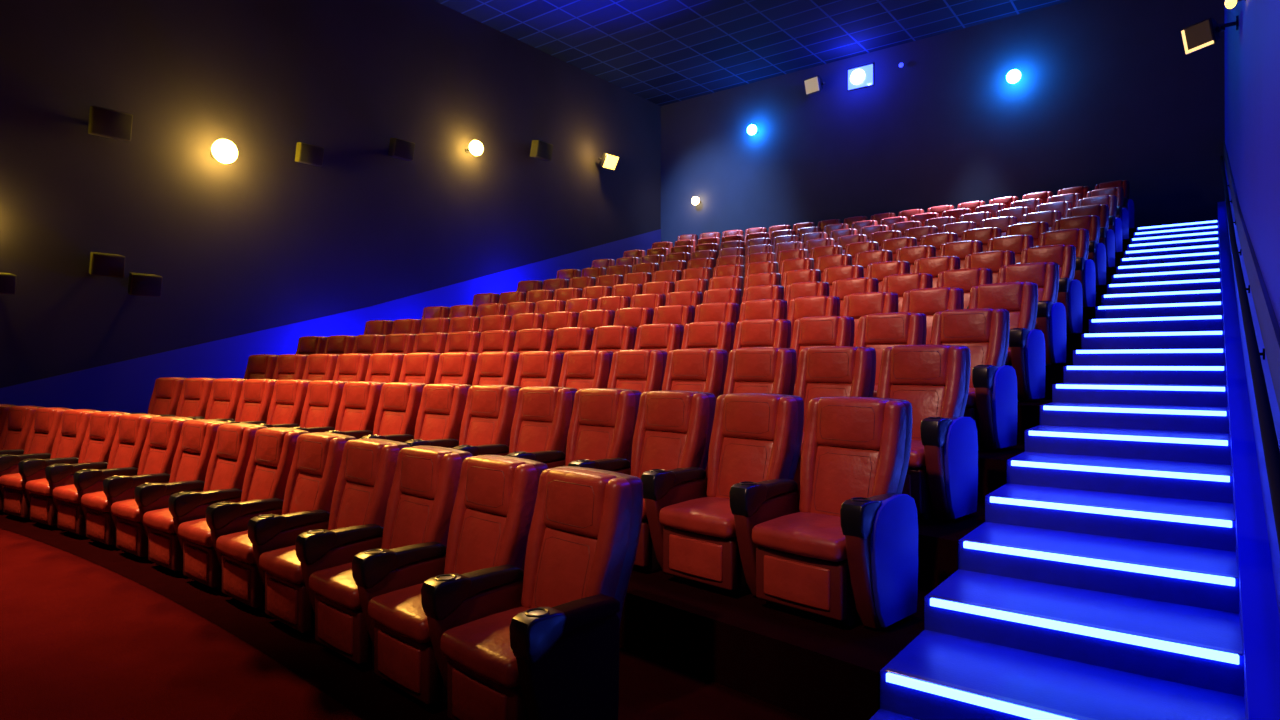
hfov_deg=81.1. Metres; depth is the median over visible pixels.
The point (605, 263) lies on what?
seat
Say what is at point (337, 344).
seat
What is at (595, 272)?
seat
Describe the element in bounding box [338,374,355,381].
cushion
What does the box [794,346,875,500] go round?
seat
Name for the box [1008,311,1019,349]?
cushion
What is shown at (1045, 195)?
seat
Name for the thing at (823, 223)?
seat
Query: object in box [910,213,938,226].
seat
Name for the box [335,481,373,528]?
cushion
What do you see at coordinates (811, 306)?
seat
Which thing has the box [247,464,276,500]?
cushion
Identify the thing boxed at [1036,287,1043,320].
cushion
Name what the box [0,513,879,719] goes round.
floor
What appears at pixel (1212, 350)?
step light
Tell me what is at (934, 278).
cushion
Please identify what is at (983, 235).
seat
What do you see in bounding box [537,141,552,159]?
grille
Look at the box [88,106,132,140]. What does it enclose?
wall speaker
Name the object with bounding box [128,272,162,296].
wall speaker
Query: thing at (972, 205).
seat
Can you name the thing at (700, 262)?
seat
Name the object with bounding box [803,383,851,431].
cushion
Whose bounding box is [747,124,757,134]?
wall lamp
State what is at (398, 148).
wall speaker
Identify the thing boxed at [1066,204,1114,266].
seat
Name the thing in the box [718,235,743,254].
seat
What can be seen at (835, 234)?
seat
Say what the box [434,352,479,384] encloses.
seat
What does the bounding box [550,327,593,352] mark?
seat
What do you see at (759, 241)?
seat
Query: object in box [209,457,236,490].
seat back
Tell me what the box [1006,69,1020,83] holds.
wall lamp
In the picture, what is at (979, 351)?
cushion
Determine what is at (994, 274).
cushion
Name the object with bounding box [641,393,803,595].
seat
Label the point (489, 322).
seat
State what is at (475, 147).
wall lamp
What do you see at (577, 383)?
cushion
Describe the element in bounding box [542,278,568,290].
seat
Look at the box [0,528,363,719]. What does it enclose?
floor
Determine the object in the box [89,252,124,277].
wall speaker
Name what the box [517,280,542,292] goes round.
seat
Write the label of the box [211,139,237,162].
wall lamp
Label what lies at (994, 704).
step light
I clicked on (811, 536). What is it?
seat cushion
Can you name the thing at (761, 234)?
seat
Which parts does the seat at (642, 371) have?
backrest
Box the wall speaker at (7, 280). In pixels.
[0,272,15,293]
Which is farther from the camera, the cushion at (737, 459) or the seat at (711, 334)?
the seat at (711, 334)
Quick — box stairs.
[869,220,1245,719]
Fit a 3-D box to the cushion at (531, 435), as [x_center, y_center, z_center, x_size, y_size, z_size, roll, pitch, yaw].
[-0.861,0.714,6.243,0.424,0.422,0.207,0,0,41]
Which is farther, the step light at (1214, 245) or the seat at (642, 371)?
the step light at (1214, 245)
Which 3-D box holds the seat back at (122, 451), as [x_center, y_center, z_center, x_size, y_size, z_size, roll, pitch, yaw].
[-5.226,1.050,7.632,0.424,0.422,0.207,0,0,34]
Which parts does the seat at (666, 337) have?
backrest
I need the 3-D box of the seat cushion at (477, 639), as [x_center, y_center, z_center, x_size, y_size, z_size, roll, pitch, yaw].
[-0.540,1.272,3.395,0.560,0.143,0.555,0,0,45]
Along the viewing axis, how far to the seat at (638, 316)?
10.59 m
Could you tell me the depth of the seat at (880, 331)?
6.78 m
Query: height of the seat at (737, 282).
1.150 m
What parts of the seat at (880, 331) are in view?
backrest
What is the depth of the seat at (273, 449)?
5.79 m
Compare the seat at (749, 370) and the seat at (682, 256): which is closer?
the seat at (749, 370)
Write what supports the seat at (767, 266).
on the floor at (811, 668)
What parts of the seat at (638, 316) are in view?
backrest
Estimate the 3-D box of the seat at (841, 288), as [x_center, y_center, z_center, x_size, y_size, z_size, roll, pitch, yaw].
[2.615,-0.506,9.754,0.714,1.150,0.793,0,0,43]
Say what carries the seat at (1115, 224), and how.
on the floor at (811, 668)
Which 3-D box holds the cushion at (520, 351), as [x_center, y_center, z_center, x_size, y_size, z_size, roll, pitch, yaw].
[-1.492,0.069,10.054,0.424,0.422,0.207,0,0,37]
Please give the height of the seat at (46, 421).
1.150 m
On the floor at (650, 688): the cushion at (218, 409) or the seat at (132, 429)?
the seat at (132, 429)
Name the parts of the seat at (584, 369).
backrest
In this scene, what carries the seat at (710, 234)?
on the floor at (811, 668)
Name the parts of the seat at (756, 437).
armrest, seat, backrest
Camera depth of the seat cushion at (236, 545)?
5.09 m
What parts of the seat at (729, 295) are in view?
backrest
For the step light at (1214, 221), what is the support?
attached to the stairs
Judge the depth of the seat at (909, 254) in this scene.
11.85 m
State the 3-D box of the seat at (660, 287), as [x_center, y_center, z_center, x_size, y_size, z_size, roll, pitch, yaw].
[0.125,-0.847,13.415,0.714,1.150,0.793,0,0,36]
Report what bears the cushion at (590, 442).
on the seat at (603, 420)
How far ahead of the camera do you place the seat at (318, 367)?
10.57 m
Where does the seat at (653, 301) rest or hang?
on the floor at (811, 668)
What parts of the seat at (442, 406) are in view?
backrest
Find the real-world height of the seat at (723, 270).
1.150 m
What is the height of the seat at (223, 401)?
1.150 m
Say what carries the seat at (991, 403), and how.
on the floor at (811, 668)
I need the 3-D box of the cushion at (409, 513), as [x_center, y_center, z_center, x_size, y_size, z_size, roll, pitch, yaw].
[-1.362,1.037,4.576,0.424,0.422,0.207,0,0,42]
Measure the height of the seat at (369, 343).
1.150 m
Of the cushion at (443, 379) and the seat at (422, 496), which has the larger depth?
the cushion at (443, 379)
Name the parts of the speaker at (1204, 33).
wall arm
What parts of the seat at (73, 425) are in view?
armrest, backrest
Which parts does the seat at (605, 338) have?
backrest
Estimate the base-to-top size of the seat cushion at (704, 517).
0.143 m
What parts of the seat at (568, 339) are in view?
backrest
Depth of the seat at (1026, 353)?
7.01 m
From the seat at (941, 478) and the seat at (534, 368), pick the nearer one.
the seat at (941, 478)
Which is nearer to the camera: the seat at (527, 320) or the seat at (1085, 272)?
the seat at (1085, 272)
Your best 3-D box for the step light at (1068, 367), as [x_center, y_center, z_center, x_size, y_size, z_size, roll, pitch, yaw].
[4.678,0.074,6.979,1.235,0.040,0.059,0,0,37]
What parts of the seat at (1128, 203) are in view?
panel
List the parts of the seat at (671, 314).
backrest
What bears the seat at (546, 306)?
on the floor at (811, 668)
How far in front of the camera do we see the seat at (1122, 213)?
14.27 m
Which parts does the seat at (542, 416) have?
armrest, backrest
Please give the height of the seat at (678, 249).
1.150 m
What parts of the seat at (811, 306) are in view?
backrest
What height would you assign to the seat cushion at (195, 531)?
0.143 m
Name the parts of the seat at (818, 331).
backrest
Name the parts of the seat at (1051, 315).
armrest, backrest, panel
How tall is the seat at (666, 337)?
1.150 m
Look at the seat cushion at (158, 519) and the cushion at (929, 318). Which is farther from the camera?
the cushion at (929, 318)
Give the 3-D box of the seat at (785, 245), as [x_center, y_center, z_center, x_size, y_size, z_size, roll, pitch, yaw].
[3.023,-1.983,16.058,0.714,1.150,0.793,0,0,37]
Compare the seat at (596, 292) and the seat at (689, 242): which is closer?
the seat at (596, 292)
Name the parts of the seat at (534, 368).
backrest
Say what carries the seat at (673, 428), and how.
on the floor at (811, 668)
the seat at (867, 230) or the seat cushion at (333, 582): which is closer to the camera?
the seat cushion at (333, 582)
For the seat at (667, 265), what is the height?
1.150 m
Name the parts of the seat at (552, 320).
backrest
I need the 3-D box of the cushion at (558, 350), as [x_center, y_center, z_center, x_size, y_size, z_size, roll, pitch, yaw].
[-0.933,0.068,9.627,0.424,0.422,0.207,0,0,38]
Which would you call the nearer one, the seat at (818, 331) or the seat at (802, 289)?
the seat at (818, 331)
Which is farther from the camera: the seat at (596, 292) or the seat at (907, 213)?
the seat at (907, 213)
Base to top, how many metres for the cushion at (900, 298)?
0.422 m
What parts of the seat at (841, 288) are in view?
backrest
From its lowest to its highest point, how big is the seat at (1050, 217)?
1.150 m
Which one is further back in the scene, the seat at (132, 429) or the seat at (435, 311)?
the seat at (435, 311)
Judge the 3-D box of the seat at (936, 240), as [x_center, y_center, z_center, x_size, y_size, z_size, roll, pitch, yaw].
[4.948,-1.614,12.809,0.714,1.150,0.793,0,0,43]
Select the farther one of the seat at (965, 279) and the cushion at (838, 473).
the seat at (965, 279)
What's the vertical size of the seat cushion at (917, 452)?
0.143 m
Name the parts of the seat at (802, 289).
backrest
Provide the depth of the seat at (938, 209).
17.87 m
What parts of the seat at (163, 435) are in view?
armrest, backrest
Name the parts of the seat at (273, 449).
armrest, seat, backrest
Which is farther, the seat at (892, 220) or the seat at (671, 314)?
the seat at (892, 220)
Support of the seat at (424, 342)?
on the floor at (811, 668)
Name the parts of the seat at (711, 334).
backrest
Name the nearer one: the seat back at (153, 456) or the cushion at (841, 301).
the seat back at (153, 456)
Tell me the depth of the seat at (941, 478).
4.96 m
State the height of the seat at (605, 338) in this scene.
1.150 m
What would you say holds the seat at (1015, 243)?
on the floor at (811, 668)
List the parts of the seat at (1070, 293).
armrest, backrest, panel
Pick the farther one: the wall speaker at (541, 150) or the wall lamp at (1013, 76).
the wall speaker at (541, 150)
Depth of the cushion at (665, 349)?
8.72 m
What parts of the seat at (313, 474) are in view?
armrest, seat, backrest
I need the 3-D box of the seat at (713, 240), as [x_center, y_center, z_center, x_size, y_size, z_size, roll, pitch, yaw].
[1.663,-2.731,20.045,0.714,1.150,0.793,0,0,31]
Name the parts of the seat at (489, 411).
backrest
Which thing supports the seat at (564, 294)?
on the floor at (811, 668)
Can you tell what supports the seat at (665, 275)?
on the floor at (811, 668)
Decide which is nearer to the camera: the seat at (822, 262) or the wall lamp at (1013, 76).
the seat at (822, 262)
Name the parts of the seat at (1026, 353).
armrest, backrest, panel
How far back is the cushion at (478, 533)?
4.06 m
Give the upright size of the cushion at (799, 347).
0.422 m
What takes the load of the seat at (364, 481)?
on the floor at (650, 688)
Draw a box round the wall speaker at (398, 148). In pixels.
[388,138,414,160]
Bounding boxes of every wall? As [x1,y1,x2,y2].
[0,0,660,387]
[661,0,1224,424]
[1224,0,1279,619]
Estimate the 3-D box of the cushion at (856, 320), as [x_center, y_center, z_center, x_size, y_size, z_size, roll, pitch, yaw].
[2.513,-0.268,8.343,0.424,0.422,0.207,0,0,44]
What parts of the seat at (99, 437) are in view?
armrest, backrest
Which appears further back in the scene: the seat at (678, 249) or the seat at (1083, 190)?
the seat at (678, 249)
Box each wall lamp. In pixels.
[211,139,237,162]
[465,140,482,155]
[692,197,700,204]
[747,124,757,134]
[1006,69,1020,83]
[1225,0,1245,8]
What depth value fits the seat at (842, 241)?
15.28 m
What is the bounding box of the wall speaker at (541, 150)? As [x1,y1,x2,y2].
[530,140,552,160]
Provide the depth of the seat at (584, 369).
7.65 m
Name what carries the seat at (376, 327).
on the floor at (811, 668)
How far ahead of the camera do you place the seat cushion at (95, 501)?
6.77 m
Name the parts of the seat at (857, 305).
backrest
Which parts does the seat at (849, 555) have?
armrest, seat, armrest, backrest, panel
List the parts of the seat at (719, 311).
backrest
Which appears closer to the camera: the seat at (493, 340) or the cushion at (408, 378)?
the cushion at (408, 378)
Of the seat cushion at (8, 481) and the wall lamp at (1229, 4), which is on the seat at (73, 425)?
the seat cushion at (8, 481)
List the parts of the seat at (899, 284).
backrest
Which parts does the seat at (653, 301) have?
backrest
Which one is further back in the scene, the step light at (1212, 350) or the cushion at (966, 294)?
the cushion at (966, 294)
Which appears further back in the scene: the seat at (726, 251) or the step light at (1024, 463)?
the seat at (726, 251)
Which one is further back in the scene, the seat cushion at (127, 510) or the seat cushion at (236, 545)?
the seat cushion at (127, 510)
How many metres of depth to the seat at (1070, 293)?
9.15 m
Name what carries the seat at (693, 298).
on the floor at (811, 668)
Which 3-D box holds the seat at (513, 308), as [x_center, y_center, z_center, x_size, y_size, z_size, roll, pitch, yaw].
[-2.401,-0.490,13.567,0.714,1.150,0.793,0,0,32]
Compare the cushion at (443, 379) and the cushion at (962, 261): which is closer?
the cushion at (443, 379)
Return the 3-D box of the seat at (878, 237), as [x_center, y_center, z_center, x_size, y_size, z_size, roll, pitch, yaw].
[4.670,-1.988,14.753,0.714,1.150,0.793,0,0,40]
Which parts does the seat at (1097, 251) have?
armrest, backrest, panel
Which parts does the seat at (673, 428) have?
armrest, seat, backrest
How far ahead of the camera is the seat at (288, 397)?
8.77 m
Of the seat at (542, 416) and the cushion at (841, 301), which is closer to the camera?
the seat at (542, 416)
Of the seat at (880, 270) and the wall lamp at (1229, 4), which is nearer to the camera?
the wall lamp at (1229, 4)
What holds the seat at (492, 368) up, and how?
on the floor at (811, 668)
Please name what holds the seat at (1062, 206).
on the floor at (811, 668)
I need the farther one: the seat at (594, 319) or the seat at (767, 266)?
the seat at (767, 266)
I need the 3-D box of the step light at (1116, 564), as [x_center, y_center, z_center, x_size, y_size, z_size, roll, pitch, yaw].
[2.346,1.052,3.924,1.235,0.040,0.059,0,0,37]
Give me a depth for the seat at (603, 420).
5.71 m
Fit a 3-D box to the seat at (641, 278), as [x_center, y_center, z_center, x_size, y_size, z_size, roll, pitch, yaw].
[-0.255,-1.222,15.225,0.714,1.150,0.793,0,0,33]
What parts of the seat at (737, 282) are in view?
backrest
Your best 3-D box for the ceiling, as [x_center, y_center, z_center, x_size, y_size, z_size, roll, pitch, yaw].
[-1.404,-8.232,9.540,14.620,0.100,25.800,0,0,37]
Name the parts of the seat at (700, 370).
backrest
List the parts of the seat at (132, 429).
armrest, backrest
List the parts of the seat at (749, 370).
backrest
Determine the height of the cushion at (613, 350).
0.422 m
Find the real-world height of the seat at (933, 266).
1.150 m
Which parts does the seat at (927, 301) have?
backrest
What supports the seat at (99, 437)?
on the floor at (650, 688)
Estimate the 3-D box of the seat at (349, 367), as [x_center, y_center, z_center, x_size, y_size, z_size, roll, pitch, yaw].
[-4.142,0.486,10.134,0.714,1.150,0.793,0,0,33]
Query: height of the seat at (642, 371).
1.150 m
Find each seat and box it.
[0,404,17,435]
[0,406,44,449]
[0,407,72,513]
[0,409,100,520]
[18,411,129,528]
[45,414,161,538]
[73,416,193,548]
[103,420,229,559]
[130,377,186,415]
[134,423,267,574]
[158,378,215,417]
[167,378,247,419]
[168,427,309,590]
[194,379,278,422]
[206,432,355,611]
[225,380,311,424]
[244,354,278,378]
[247,438,409,637]
[257,380,346,427]
[272,354,307,379]
[291,381,384,432]
[295,446,472,668]
[296,336,326,354]
[302,354,338,380]
[324,335,355,354]
[326,382,427,438]
[333,354,371,381]
[352,334,385,353]
[352,455,548,709]
[361,383,471,442]
[363,320,392,334]
[365,353,404,382]
[382,334,415,353]
[391,319,420,333]
[399,353,440,383]
[405,385,521,447]
[412,333,447,353]
[419,318,449,332]
[421,466,642,719]
[422,306,449,318]
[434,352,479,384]
[444,331,481,352]
[448,316,480,332]
[449,305,477,318]
[452,386,577,459]
[472,293,499,305]
[472,352,519,385]
[476,303,505,316]
[477,330,516,352]
[478,315,511,331]
[498,291,526,303]
[505,302,535,315]
[506,388,641,468]
[509,313,544,330]
[513,329,553,352]
[513,351,564,387]
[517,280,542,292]
[525,290,553,302]
[534,300,565,314]
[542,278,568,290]
[542,312,578,329]
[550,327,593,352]
[553,288,582,300]
[556,269,580,279]
[558,350,612,389]
[565,298,597,312]
[568,277,595,289]
[568,390,715,572]
[577,310,614,328]
[581,267,605,277]
[582,286,611,299]
[590,326,636,352]
[592,259,614,273]
[595,275,622,287]
[596,296,630,311]
[606,265,631,279]
[607,350,667,392]
[611,284,642,297]
[613,307,653,327]
[615,257,639,272]
[623,250,645,260]
[623,272,651,285]
[630,294,665,308]
[630,349,727,470]
[633,263,658,275]
[634,324,683,352]
[640,255,664,269]
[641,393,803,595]
[642,281,674,295]
[646,248,668,260]
[652,242,672,253]
[652,270,680,283]
[652,305,694,326]
[659,260,686,279]
[665,291,702,309]
[666,252,690,264]
[670,246,693,258]
[674,239,695,251]
[674,279,707,294]
[677,234,697,244]
[681,321,734,357]
[682,267,711,287]
[687,258,714,277]
[692,250,716,266]
[694,302,738,330]
[695,243,718,257]
[697,237,719,247]
[699,232,720,238]
[702,288,741,314]
[705,348,796,480]
[708,276,743,295]
[713,264,744,278]
[716,255,744,267]
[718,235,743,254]
[718,247,744,256]
[719,230,742,249]
[720,241,744,248]
[729,397,917,628]
[733,319,790,349]
[738,299,786,321]
[742,261,777,297]
[742,285,783,301]
[743,252,775,290]
[744,227,766,241]
[744,238,770,272]
[744,244,773,278]
[744,273,780,288]
[745,232,768,249]
[769,225,790,238]
[771,230,794,244]
[773,235,798,252]
[775,241,802,261]
[777,249,807,272]
[779,258,813,285]
[782,269,820,299]
[785,281,828,318]
[787,296,839,347]
[791,316,854,395]
[793,222,815,234]
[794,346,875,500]
[797,227,820,241]
[800,232,827,248]
[805,238,834,257]
[810,245,842,268]
[816,254,851,281]
[818,219,841,231]
[822,265,863,295]
[823,224,848,237]
[829,229,856,245]
[831,278,878,315]
[836,234,866,253]
[841,292,898,346]
[844,216,867,228]
[844,241,878,264]
[851,220,877,233]
[854,250,892,277]
[856,312,926,397]
[859,225,888,241]
[866,261,909,291]
[869,230,900,249]
[870,213,895,224]
[877,345,977,520]
[880,216,907,230]
[881,237,916,260]
[881,273,932,312]
[891,221,920,237]
[895,245,935,272]
[898,209,923,220]
[901,287,963,344]
[904,226,937,245]
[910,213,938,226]
[913,256,959,287]
[920,233,957,256]
[924,217,955,232]
[927,205,953,216]
[930,308,1017,449]
[936,268,991,308]
[939,240,982,268]
[941,221,975,241]
[942,208,971,222]
[957,201,985,212]
[959,212,991,228]
[961,227,1001,251]
[964,251,1014,283]
[967,262,1066,365]
[968,282,1045,400]
[975,204,1005,217]
[980,216,1017,236]
[987,235,1033,263]
[989,196,1018,208]
[996,207,1030,223]
[1006,222,1048,246]
[1010,199,1042,212]
[1016,228,1095,306]
[1020,244,1082,333]
[1022,191,1052,203]
[1022,211,1061,230]
[1035,201,1072,218]
[1036,215,1105,284]
[1047,193,1081,207]
[1057,186,1089,198]
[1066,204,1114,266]
[1077,195,1122,251]
[1087,187,1128,238]
[1095,180,1133,227]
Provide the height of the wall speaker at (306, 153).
0.399 m
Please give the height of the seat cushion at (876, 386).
0.143 m
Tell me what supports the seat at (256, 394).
on the floor at (811, 668)
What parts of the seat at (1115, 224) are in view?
panel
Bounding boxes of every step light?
[885,668,1095,719]
[929,595,1241,664]
[963,539,1237,585]
[989,495,1233,527]
[1011,459,1231,481]
[1029,430,1228,445]
[1043,405,1227,415]
[1056,384,1226,390]
[1067,366,1223,369]
[1076,348,1223,353]
[1084,331,1221,336]
[1092,315,1221,321]
[1097,301,1221,308]
[1104,289,1219,297]
[1108,278,1220,286]
[1114,268,1219,277]
[1118,260,1218,268]
[1122,252,1218,260]
[1126,244,1217,253]
[1129,237,1218,246]
[1132,231,1217,240]
[1135,226,1217,234]
[1138,220,1216,228]
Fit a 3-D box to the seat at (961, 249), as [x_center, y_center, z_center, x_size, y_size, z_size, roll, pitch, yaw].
[4.685,-1.238,11.310,0.714,1.150,0.793,0,0,44]
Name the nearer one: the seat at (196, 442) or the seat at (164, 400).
the seat at (196, 442)
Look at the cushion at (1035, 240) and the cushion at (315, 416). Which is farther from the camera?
the cushion at (1035, 240)
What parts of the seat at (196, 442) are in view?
armrest, backrest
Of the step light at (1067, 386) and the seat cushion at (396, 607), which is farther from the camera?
the step light at (1067, 386)
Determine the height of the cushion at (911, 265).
0.422 m
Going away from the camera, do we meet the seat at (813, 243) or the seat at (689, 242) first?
the seat at (813, 243)
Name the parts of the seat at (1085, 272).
armrest, backrest, panel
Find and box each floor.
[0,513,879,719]
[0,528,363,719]
[619,228,1135,719]
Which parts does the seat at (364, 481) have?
armrest, seat, backrest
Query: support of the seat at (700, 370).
on the floor at (811, 668)
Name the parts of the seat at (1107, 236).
armrest, panel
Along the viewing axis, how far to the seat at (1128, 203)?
15.30 m
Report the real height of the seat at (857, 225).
1.150 m
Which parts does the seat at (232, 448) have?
armrest, backrest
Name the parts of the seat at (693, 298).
backrest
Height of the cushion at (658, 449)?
0.422 m
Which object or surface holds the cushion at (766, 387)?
on the seat at (749, 370)
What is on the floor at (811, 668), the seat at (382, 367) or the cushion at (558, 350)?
the seat at (382, 367)
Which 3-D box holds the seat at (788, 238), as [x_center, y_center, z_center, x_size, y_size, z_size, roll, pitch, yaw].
[3.235,-2.359,17.488,0.714,1.150,0.793,0,0,36]
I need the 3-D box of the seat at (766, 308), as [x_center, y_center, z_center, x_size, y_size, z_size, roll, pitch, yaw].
[1.315,-0.178,9.204,0.714,1.150,0.793,0,0,41]
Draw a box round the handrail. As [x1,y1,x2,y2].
[1220,156,1279,551]
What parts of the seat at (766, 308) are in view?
backrest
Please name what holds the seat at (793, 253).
on the floor at (811, 668)
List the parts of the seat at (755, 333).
backrest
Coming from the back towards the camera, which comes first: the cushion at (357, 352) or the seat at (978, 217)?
the seat at (978, 217)
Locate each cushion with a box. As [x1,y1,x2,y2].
[0,473,24,489]
[2,429,20,449]
[25,478,51,495]
[28,432,47,453]
[53,484,79,503]
[55,435,75,457]
[81,491,109,511]
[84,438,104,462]
[111,499,141,521]
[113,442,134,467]
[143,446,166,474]
[143,507,175,532]
[152,398,170,414]
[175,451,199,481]
[178,518,213,546]
[180,399,199,416]
[209,400,229,418]
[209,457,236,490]
[216,530,255,563]
[240,402,260,421]
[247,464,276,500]
[249,373,264,378]
[259,545,303,583]
[271,404,293,424]
[277,374,293,379]
[288,472,321,513]
[305,406,327,427]
[307,374,324,380]
[309,562,361,609]
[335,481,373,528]
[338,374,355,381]
[340,408,365,430]
[357,352,372,353]
[368,583,430,642]
[371,375,389,382]
[379,410,405,435]
[389,493,433,548]
[405,375,424,382]
[420,413,448,439]
[440,376,461,383]
[440,606,531,687]
[453,508,506,573]
[466,416,497,445]
[479,376,501,384]
[516,420,551,452]
[519,350,538,352]
[520,377,545,387]
[531,526,596,607]
[557,349,578,351]
[566,378,593,389]
[573,425,613,460]
[597,349,620,352]
[615,379,646,392]
[639,430,686,478]
[641,348,666,350]
[642,498,646,519]
[659,497,736,538]
[671,380,705,391]
[689,347,716,348]
[715,437,772,498]
[733,381,772,393]
[742,346,772,347]
[752,512,846,561]
[797,345,835,369]
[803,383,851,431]
[810,445,879,516]
[840,300,842,315]
[853,318,858,346]
[866,344,906,384]
[873,385,877,397]
[890,384,944,439]
[898,296,902,312]
[908,439,925,467]
[910,264,913,272]
[926,315,932,344]
[933,277,937,287]
[941,342,988,387]
[960,259,964,268]
[964,292,969,308]
[966,388,975,406]
[992,272,998,283]
[1005,350,1011,363]
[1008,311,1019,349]
[1015,254,1020,263]
[1033,239,1037,246]
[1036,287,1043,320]
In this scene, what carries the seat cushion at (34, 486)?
on the seat at (99, 437)
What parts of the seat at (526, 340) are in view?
backrest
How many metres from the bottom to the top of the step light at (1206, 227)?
0.040 m
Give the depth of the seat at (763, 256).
15.10 m
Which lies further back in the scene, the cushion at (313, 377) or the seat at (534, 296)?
the seat at (534, 296)
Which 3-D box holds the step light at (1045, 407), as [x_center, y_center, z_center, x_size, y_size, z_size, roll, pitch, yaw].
[3.901,0.400,5.960,1.235,0.040,0.059,0,0,37]
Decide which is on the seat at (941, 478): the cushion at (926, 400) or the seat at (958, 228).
the cushion at (926, 400)
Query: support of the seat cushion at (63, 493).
on the seat at (132, 429)
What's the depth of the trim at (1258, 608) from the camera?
3.75 m
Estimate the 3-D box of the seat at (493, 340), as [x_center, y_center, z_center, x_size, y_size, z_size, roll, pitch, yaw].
[-2.207,0.157,10.360,0.714,1.150,0.793,0,0,36]
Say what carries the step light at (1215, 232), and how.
attached to the stairs
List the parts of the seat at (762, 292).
backrest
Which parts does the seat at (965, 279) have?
backrest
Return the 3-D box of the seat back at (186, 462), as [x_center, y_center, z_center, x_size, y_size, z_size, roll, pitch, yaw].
[-4.079,1.046,6.815,0.424,0.422,0.207,0,0,37]
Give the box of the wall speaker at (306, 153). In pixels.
[295,142,323,166]
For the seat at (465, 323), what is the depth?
12.61 m
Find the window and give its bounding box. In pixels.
[847,63,873,90]
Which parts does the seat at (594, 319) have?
backrest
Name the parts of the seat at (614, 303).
backrest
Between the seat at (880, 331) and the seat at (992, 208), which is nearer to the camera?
the seat at (880, 331)
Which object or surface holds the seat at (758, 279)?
on the floor at (811, 668)
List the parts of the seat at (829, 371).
backrest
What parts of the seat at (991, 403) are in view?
seat, armrest, panel, backrest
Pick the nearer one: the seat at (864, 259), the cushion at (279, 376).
the cushion at (279, 376)
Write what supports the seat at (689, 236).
on the floor at (811, 668)
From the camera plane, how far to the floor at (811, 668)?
3.96 m
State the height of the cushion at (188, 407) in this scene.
0.422 m
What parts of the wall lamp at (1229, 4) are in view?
globe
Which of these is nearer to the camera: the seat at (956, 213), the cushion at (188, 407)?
the cushion at (188, 407)
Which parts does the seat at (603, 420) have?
armrest, backrest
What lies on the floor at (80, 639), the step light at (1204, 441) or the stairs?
the stairs
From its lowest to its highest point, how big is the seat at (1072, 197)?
1.150 m
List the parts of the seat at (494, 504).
armrest, seat, backrest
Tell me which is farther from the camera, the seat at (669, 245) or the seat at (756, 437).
the seat at (669, 245)
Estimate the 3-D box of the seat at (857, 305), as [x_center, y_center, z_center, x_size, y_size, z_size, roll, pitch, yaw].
[2.353,-0.182,8.256,0.714,1.150,0.793,0,0,44]
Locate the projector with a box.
[850,69,864,83]
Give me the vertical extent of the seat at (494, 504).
1.150 m
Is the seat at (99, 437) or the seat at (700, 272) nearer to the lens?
the seat at (99, 437)
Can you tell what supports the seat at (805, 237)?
on the floor at (811, 668)
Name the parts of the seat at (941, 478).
seat, armrest, panel, backrest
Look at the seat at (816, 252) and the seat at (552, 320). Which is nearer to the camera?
the seat at (552, 320)
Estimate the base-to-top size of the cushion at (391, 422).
0.422 m
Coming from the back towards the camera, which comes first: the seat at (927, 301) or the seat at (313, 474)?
the seat at (927, 301)
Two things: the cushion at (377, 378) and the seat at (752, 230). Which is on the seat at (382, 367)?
the cushion at (377, 378)
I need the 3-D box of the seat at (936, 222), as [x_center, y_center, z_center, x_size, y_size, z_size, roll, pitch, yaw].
[5.979,-2.368,15.314,0.714,1.150,0.793,0,0,41]
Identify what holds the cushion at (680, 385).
on the seat at (700, 370)
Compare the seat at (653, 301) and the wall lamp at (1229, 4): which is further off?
the seat at (653, 301)
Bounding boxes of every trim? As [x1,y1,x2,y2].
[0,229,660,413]
[1218,201,1279,719]
[1224,141,1279,411]
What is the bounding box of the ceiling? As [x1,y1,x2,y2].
[434,0,1071,105]
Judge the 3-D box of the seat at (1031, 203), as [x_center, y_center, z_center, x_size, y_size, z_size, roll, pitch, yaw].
[7.795,-2.749,15.384,0.714,1.150,0.793,0,0,44]
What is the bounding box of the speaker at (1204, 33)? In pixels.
[1181,15,1238,53]
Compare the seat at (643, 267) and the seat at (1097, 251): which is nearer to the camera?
the seat at (1097, 251)
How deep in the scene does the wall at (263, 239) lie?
14.05 m
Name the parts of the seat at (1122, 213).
panel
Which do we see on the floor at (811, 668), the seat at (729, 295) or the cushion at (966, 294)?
the seat at (729, 295)
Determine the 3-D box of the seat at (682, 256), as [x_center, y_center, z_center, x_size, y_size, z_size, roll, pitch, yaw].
[0.708,-1.976,17.640,0.714,1.150,0.793,0,0,32]
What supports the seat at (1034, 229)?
on the floor at (811, 668)
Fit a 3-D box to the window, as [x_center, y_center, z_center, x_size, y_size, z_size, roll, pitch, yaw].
[5.877,-7.537,19.939,0.720,0.580,0.030,0,0,37]
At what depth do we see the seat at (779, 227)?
20.42 m
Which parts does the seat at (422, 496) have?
armrest, seat, backrest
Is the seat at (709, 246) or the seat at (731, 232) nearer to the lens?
the seat at (709, 246)
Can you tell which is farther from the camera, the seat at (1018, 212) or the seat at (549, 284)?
the seat at (549, 284)
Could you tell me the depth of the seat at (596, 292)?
14.27 m
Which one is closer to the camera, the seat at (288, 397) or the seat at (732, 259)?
the seat at (288, 397)
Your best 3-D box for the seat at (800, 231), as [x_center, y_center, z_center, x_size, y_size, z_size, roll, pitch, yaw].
[4.012,-2.737,18.507,0.714,1.150,0.793,0,0,36]
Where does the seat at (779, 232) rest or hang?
on the floor at (811, 668)

